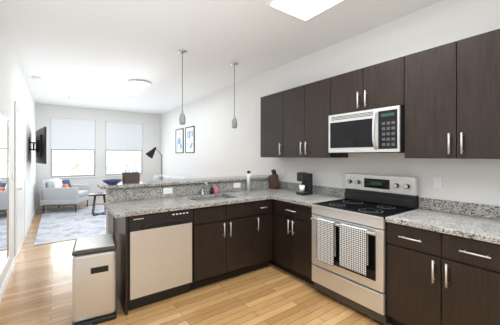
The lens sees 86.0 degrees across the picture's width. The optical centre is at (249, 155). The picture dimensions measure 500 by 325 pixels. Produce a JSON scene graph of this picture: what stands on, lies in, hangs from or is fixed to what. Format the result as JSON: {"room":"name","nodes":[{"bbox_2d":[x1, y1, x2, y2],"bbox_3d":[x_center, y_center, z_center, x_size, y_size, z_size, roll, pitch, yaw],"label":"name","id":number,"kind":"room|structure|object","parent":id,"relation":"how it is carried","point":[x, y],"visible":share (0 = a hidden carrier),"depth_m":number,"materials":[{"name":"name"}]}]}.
{"room":"living room and kitchen","nodes":[
{"label":"living room and kitchen","id":0,"kind":"room"},
{"bbox_2d":[0,16,35,288],"bbox_3d":[-2.471,0.010,2.565,0.100,2.800,11.250,0,0,-36],"label":"wall","id":1,"kind":"structure","parent":0,"point":[14,86],"depth_m":3.46,"materials":[{"name":"white paint"}]},
{"bbox_2d":[0,113,8,274],"bbox_3d":[-2.517,0.360,2.735,0.020,1.540,0.580,0,0,-36],"label":"mirror","id":2,"kind":"object","parent":1,"relation":"attached to","point":[4,188],"visible":1,"depth_m":2.78,"materials":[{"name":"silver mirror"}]},
{"bbox_2d":[0,256,15,301],"bbox_3d":[-1.139,1.360,0.819,0.021,0.100,6.660,0,0,-36],"label":"baseboard","id":3,"kind":"structure","parent":1,"relation":"attached to","point":[6,280],"depth_m":2.94,"materials":[{"name":"white"}]},
{"bbox_2d":[15,101,25,262],"bbox_3d":[-3.433,0.343,4.047,0.063,2.135,1.250,0,0,-36],"label":"door frame","id":4,"kind":"structure","parent":1,"relation":"attached to","point":[20,175],"depth_m":4.00,"materials":[{"name":"white"}]},
{"bbox_2d":[26,205,37,235],"bbox_3d":[-4.719,1.360,5.801,0.021,0.100,3.090,0,0,-36],"label":"baseboard","id":5,"kind":"structure","parent":1,"relation":"attached to","point":[36,207],"depth_m":5.65,"materials":[{"name":"white"}]},
{"bbox_2d":[29,138,35,153],"bbox_3d":[-4.392,-0.200,5.429,0.122,0.320,0.346,0,0,-36],"label":"mount","id":6,"kind":"object","parent":1,"relation":"attached to","point":[33,149],"visible":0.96,"depth_m":5.40,"materials":[{"name":"metal"}]},
{"bbox_2d":[36,127,45,163],"bbox_3d":[-4.282,-0.200,5.439,0.083,0.700,1.230,0,0,-45],"label":"tv","id":7,"kind":"object","parent":6,"relation":"attached to","point":[41,145],"visible":1,"depth_m":5.23,"materials":[{"name":"black plastic"}]},
{"bbox_2d":[36,103,159,205],"bbox_3d":[-4.372,0.010,8.089,3.260,2.800,0.140,0,0,-36],"label":"wall","id":8,"kind":"structure","parent":0,"point":[151,132],"depth_m":7.94,"materials":[{"name":"white paint"}]},
{"bbox_2d":[38,200,103,208],"bbox_3d":[-4.330,1.360,8.017,3.240,0.100,0.021,0,0,-36],"label":"baseboard","id":9,"kind":"structure","parent":8,"relation":"attached to","point":[97,201],"depth_m":7.60,"materials":[{"name":"white"}]},
{"bbox_2d":[49,117,96,178],"bbox_3d":[-4.991,-0.215,7.598,1.140,1.670,0.135,0,0,-36],"label":"window","id":10,"kind":"structure","parent":8,"relation":"in","point":[72,176],"depth_m":7.57,"materials":[{"name":"grey plastic"}]},
{"bbox_2d":[51,118,94,149],"bbox_3d":[-4.988,-0.612,7.592,1.050,0.848,0.040,0,0,-36],"label":"window blind","id":11,"kind":"object","parent":10,"relation":"attached to","point":[71,134],"visible":0.96,"depth_m":7.56,"materials":[{"name":"white fabric"}]},
{"bbox_2d":[104,121,143,176],"bbox_3d":[-3.915,-0.215,8.371,1.150,1.670,0.135,0,0,-36],"label":"window","id":12,"kind":"structure","parent":8,"relation":"in","point":[141,173],"depth_m":8.25,"materials":[{"name":"grey plastic"}]},
{"bbox_2d":[106,122,142,149],"bbox_3d":[-3.912,-0.612,8.365,1.060,0.848,0.040,0,0,-36],"label":"window blind","id":13,"kind":"object","parent":12,"relation":"attached to","point":[123,136],"visible":0.96,"depth_m":8.33,"materials":[{"name":"white fabric"}]},
{"bbox_2d":[0,203,391,324],"bbox_3d":[-1.107,1.460,3.545,3.460,0.100,11.250,0,0,-36],"label":"floor","id":14,"kind":"structure","parent":0,"point":[38,290],"depth_m":2.60,"materials":[{"name":"brown wood"}]},
{"bbox_2d":[34,205,105,245],"bbox_3d":[-3.600,1.405,6.107,1.880,0.011,3.320,0,0,-36],"label":"rug","id":15,"kind":"object","parent":14,"relation":"on","point":[62,224],"visible":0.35,"depth_m":5.47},
{"bbox_2d":[37,178,89,213],"bbox_3d":[-4.779,0.997,6.949,0.898,0.799,0.840,0,0,-12],"label":"armchair","id":16,"kind":"object","parent":15,"relation":"on","point":[56,192],"visible":0.96,"depth_m":6.59,"materials":[{"name":"grey fabric"}]},
{"bbox_2d":[88,192,105,215],"bbox_3d":[-3.606,1.148,6.423,0.480,0.502,0.480,0,0,-36],"label":"side table","id":17,"kind":"object","parent":15,"relation":"on","point":[103,194],"visible":0.77,"depth_m":6.40,"materials":[{"name":"grey metal"}]},
{"bbox_2d":[71,234,116,324],"bbox_3d":[-1.373,1.089,2.375,0.330,0.642,0.490,0,0,-30],"label":"trash can","id":18,"kind":"object","parent":14,"relation":"on","point":[94,280],"visible":1,"depth_m":2.24,"materials":[{"name":"silver plastic"}]},
{"bbox_2d":[146,147,161,179],"bbox_3d":[-1.939,0.610,5.593,0.421,1.600,0.367,0,0,-36],"label":"floor lamp","id":19,"kind":"object","parent":14,"relation":"on","point":[150,153],"visible":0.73,"depth_m":5.58,"materials":[{"name":"black metal"}]},
{"bbox_2d":[128,209,192,310],"bbox_3d":[-1.000,0.976,2.797,0.616,0.868,0.631,0,0,-36],"label":"dishwasher","id":20,"kind":"object","parent":14,"relation":"on","point":[160,256],"visible":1,"depth_m":2.54,"materials":[{"name":"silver metal"}]},
{"bbox_2d":[154,174,192,179],"bbox_3d":[-2.163,0.966,6.943,0.950,0.887,2.100,0,0,-36],"label":"sofa","id":21,"kind":"object","parent":14,"relation":"on","point":[168,177],"visible":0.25,"depth_m":7.17,"materials":[{"name":"grey fabric"}]},
{"bbox_2d":[106,188,263,234],"bbox_3d":[-0.605,0.880,3.616,2.358,1.060,0.140,0,0,-36],"label":"wall","id":22,"kind":"structure","parent":14,"relation":"on","point":[109,222],"depth_m":2.90,"materials":[{"name":"white paint"}]},
{"bbox_2d":[97,175,268,188],"bbox_3d":[-0.667,0.332,3.643,2.428,0.032,0.365,0,0,-36],"label":"bar","id":23,"kind":"object","parent":22,"relation":"on","point":[169,182],"visible":0.79,"depth_m":3.33,"materials":[{"name":"stone"}]},
{"bbox_2d":[102,179,121,184],"bbox_3d":[-1.524,0.289,2.969,0.200,0.050,0.200,0,0,-36],"label":"decorative bowl","id":24,"kind":"object","parent":23,"relation":"on","point":[111,181],"visible":1,"depth_m":2.92,"materials":[{"name":"blue ceramic"}]},
{"bbox_2d":[122,164,139,183],"bbox_3d":[-1.392,0.204,3.137,0.170,0.219,0.100,0,0,-36],"label":"box","id":25,"kind":"object","parent":23,"relation":"on","point":[128,176],"visible":1,"depth_m":3.10,"materials":[{"name":"brown wood"}]},
{"bbox_2d":[225,199,271,271],"bbox_3d":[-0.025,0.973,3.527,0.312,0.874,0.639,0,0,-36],"label":"base cabinet","id":26,"kind":"object","parent":14,"relation":"on","point":[231,240],"depth_m":3.15,"materials":[{"name":"brown wood"}]},
{"bbox_2d":[104,179,290,217],"bbox_3d":[-0.376,0.443,3.263,2.398,0.182,0.698,0,0,-36],"label":"countertop","id":27,"kind":"structure","parent":26,"relation":"on","point":[125,208],"depth_m":3.06,"materials":[{"name":"stone"}]},
{"bbox_2d":[163,188,172,193],"bbox_3d":[-0.988,0.420,3.226,0.115,0.072,0.006,0,0,-36],"label":"electrical outlet","id":28,"kind":"object","parent":27,"relation":"attached to","point":[167,190],"visible":1,"depth_m":3.22,"materials":[{"name":"white plastic"}]},
{"bbox_2d":[200,182,207,194],"bbox_3d":[-0.554,0.409,3.395,0.103,0.171,0.169,0,0,-36],"label":"faucet","id":29,"kind":"object","parent":27,"relation":"on","point":[202,189],"visible":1,"depth_m":3.41,"materials":[{"name":"silver metal"}]},
{"bbox_2d":[194,197,227,201],"bbox_3d":[-0.460,0.620,3.228,0.560,0.165,0.400,0,0,-36],"label":"sink","id":30,"kind":"object","parent":27,"relation":"in","point":[207,199],"visible":0.02,"depth_m":3.43,"materials":[{"name":"silver metal"}]},
{"bbox_2d":[210,184,216,193],"bbox_3d":[-0.475,0.432,3.522,0.104,0.126,0.049,0,0,-36],"label":"soap bottles","id":31,"kind":"object","parent":27,"relation":"on","point":[211,190],"visible":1,"depth_m":3.50,"materials":[{"name":"black plastic"}]},
{"bbox_2d":[234,183,239,187],"bbox_3d":[-0.184,0.415,3.803,0.115,0.072,0.006,0,0,-36],"label":"electrical outlet","id":32,"kind":"object","parent":27,"relation":"attached to","point":[236,185],"visible":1,"depth_m":3.80,"materials":[{"name":"white plastic"}]},
{"bbox_2d":[245,171,251,190],"bbox_3d":[-0.018,0.353,3.829,0.100,0.282,0.100,0,0,-36],"label":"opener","id":33,"kind":"object","parent":27,"relation":"on","point":[248,181],"visible":1,"depth_m":3.80,"materials":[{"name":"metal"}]},
{"bbox_2d":[269,169,279,188],"bbox_3d":[0.368,0.347,4.063,0.100,0.295,0.152,0,0,-36],"label":"knife block","id":34,"kind":"object","parent":27,"relation":"on","point":[274,180],"visible":1,"depth_m":4.03,"materials":[{"name":"brown wood"}]},
{"bbox_2d":[272,199,313,284],"bbox_3d":[0.736,0.973,3.241,0.619,0.874,0.619,0,0,-36],"label":"base cabinet","id":35,"kind":"object","parent":14,"relation":"on","point":[291,222],"depth_m":3.07,"materials":[{"name":"brown wood"}]},
{"bbox_2d":[272,183,344,206],"bbox_3d":[0.724,0.462,3.238,0.642,0.143,0.626,0,0,-36],"label":"countertop","id":36,"kind":"structure","parent":35,"relation":"on","point":[320,193],"depth_m":3.30,"materials":[{"name":"stone"}]},
{"bbox_2d":[296,172,312,194],"bbox_3d":[0.703,0.352,3.460,0.180,0.285,0.130,0,0,-36],"label":"coffee maker","id":37,"kind":"object","parent":36,"relation":"on","point":[306,180],"visible":1,"depth_m":3.42,"materials":[{"name":"black plastic"}]},
{"bbox_2d":[311,173,418,324],"bbox_3d":[1.097,0.805,2.648,0.704,1.210,0.758,0,0,-36],"label":"range","id":38,"kind":"object","parent":14,"relation":"on","point":[370,202],"visible":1,"depth_m":2.52,"materials":[{"name":"grey metal"}]},
{"bbox_2d":[317,218,335,265],"bbox_3d":[0.732,0.820,2.572,0.036,0.404,0.200,0,0,-36],"label":"hanging towel","id":39,"kind":"object","parent":38,"relation":"hanging from","point":[326,241],"visible":0.98,"depth_m":2.55,"materials":[{"name":"white fabric"}]},
{"bbox_2d":[339,224,367,274],"bbox_3d":[0.901,0.805,2.337,0.036,0.374,0.260,0,0,-36],"label":"hanging towel","id":40,"kind":"object","parent":38,"relation":"hanging from","point":[353,248],"visible":1,"depth_m":2.31,"materials":[{"name":"white fabric"}]},
{"bbox_2d":[387,222,499,324],"bbox_3d":[1.588,0.973,2.055,0.619,0.874,0.771,0,0,-36],"label":"base cabinet","id":41,"kind":"object","parent":14,"relation":"on","point":[435,278],"depth_m":1.88,"materials":[{"name":"brown wood"}]},
{"bbox_2d":[385,197,499,244],"bbox_3d":[2.035,0.462,1.417,0.638,0.143,2.326,0,0,-36],"label":"countertop","id":42,"kind":"structure","parent":41,"relation":"on","point":[479,222],"depth_m":2.09,"materials":[{"name":"stone"}]},
{"bbox_2d":[0,0,442,113],"bbox_3d":[-1.107,-1.440,3.545,3.460,0.100,11.250,0,0,-36],"label":"ceiling","id":43,"kind":"structure","parent":0,"point":[96,54],"depth_m":3.25,"materials":[{"name":"white paint"}]},
{"bbox_2d":[128,79,150,86],"bbox_3d":[-2.070,-1.363,5.039,0.400,0.050,0.400,0,0,-36],"label":"light","id":44,"kind":"object","parent":43,"relation":"attached to","point":[140,82],"visible":1,"depth_m":4.96,"materials":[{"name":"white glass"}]},
{"bbox_2d":[178,50,186,124],"bbox_3d":[-0.899,-0.904,3.565,0.120,0.968,0.120,0,0,-36],"label":"pendant light","id":45,"kind":"object","parent":43,"relation":"hanging from","point":[182,119],"visible":1,"depth_m":3.55,"materials":[{"name":"silver metal"}]},
{"bbox_2d":[231,63,237,127],"bbox_3d":[-0.234,-0.904,4.044,0.120,0.968,0.120,0,0,-36],"label":"pendant light","id":46,"kind":"object","parent":43,"relation":"hanging from","point":[234,120],"visible":1,"depth_m":4.03,"materials":[{"name":"silver metal"}]},
{"bbox_2d":[266,0,343,20],"bbox_3d":[0.706,-1.365,2.059,0.510,0.045,1.220,0,0,-36],"label":"panel light","id":47,"kind":"object","parent":43,"relation":"attached to","point":[304,10],"visible":1,"depth_m":2.41,"materials":[{"name":"white plastic"}]},
{"bbox_2d":[160,0,499,205],"bbox_3d":[0.258,0.010,4.526,0.100,2.800,11.250,0,0,-36],"label":"wall","id":48,"kind":"structure","parent":0,"point":[223,148],"depth_m":3.31,"materials":[{"name":"white paint"}]},
{"bbox_2d":[176,128,183,152],"bbox_3d":[-1.985,-0.420,7.538,0.022,0.680,0.560,0,0,-36],"label":"picture","id":49,"kind":"object","parent":48,"relation":"attached to","point":[179,140],"visible":1,"depth_m":7.48,"materials":[{"name":"white paper"}]},
{"bbox_2d":[185,126,194,152],"bbox_3d":[-1.565,-0.420,6.954,0.022,0.680,0.560,0,0,-36],"label":"picture","id":50,"kind":"object","parent":48,"relation":"attached to","point":[190,139],"visible":1,"depth_m":6.92,"materials":[{"name":"white paper"}]},
{"bbox_2d":[261,92,280,156],"bbox_3d":[0.435,-0.430,3.908,0.329,0.900,0.499,0,0,-36],"label":"upper cabinet","id":51,"kind":"object","parent":48,"relation":"attached to","point":[270,104],"depth_m":3.81,"materials":[{"name":"brown wood"}]},
{"bbox_2d":[281,78,347,157],"bbox_3d":[0.805,-0.430,3.393,0.329,0.900,0.769,0,0,-36],"label":"upper cabinet","id":52,"kind":"object","parent":48,"relation":"attached to","point":[304,108],"depth_m":3.26,"materials":[{"name":"brown wood"}]},
{"bbox_2d":[315,172,319,180],"bbox_3d":[0.893,0.270,3.547,0.006,0.115,0.072,0,0,-36],"label":"electrical outlet","id":53,"kind":"object","parent":48,"relation":"attached to","point":[317,176],"visible":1,"depth_m":3.54,"materials":[{"name":"white plastic"}]},
{"bbox_2d":[329,56,404,115],"bbox_3d":[1.258,-0.663,2.763,0.329,0.434,0.779,0,0,-36],"label":"upper cabinet","id":54,"kind":"object","parent":48,"relation":"attached to","point":[380,85],"depth_m":2.61,"materials":[{"name":"brown wood"}]},
{"bbox_2d":[329,105,404,152],"bbox_3d":[1.210,-0.236,2.729,0.442,0.411,0.752,0,0,-36],"label":"microwave","id":55,"kind":"object","parent":54,"relation":"attached to","point":[380,130],"visible":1,"depth_m":2.55,"materials":[{"name":"grey metal"}]},
{"bbox_2d":[433,176,441,188],"bbox_3d":[1.698,0.240,2.427,0.006,0.115,0.072,0,0,-36],"label":"electrical outlet","id":56,"kind":"object","parent":48,"relation":"attached to","point":[437,182],"visible":1,"depth_m":2.42,"materials":[{"name":"white plastic"}]},
{"bbox_2d":[401,29,499,158],"bbox_3d":[1.707,-0.430,2.137,0.329,0.900,0.759,0,0,-36],"label":"upper cabinet","id":57,"kind":"object","parent":48,"relation":"attached to","point":[447,96],"depth_m":2.05,"materials":[{"name":"brown wood"}]},
{"label":"outside","id":58,"kind":"structure","parent":0,"visible":0},
{"bbox_2d":[52,150,140,175],"bbox_3d":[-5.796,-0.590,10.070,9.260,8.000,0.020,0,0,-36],"label":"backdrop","id":59,"kind":"structure","parent":58,"point":[72,162],"depth_m":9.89,"materials":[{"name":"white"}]}
]}

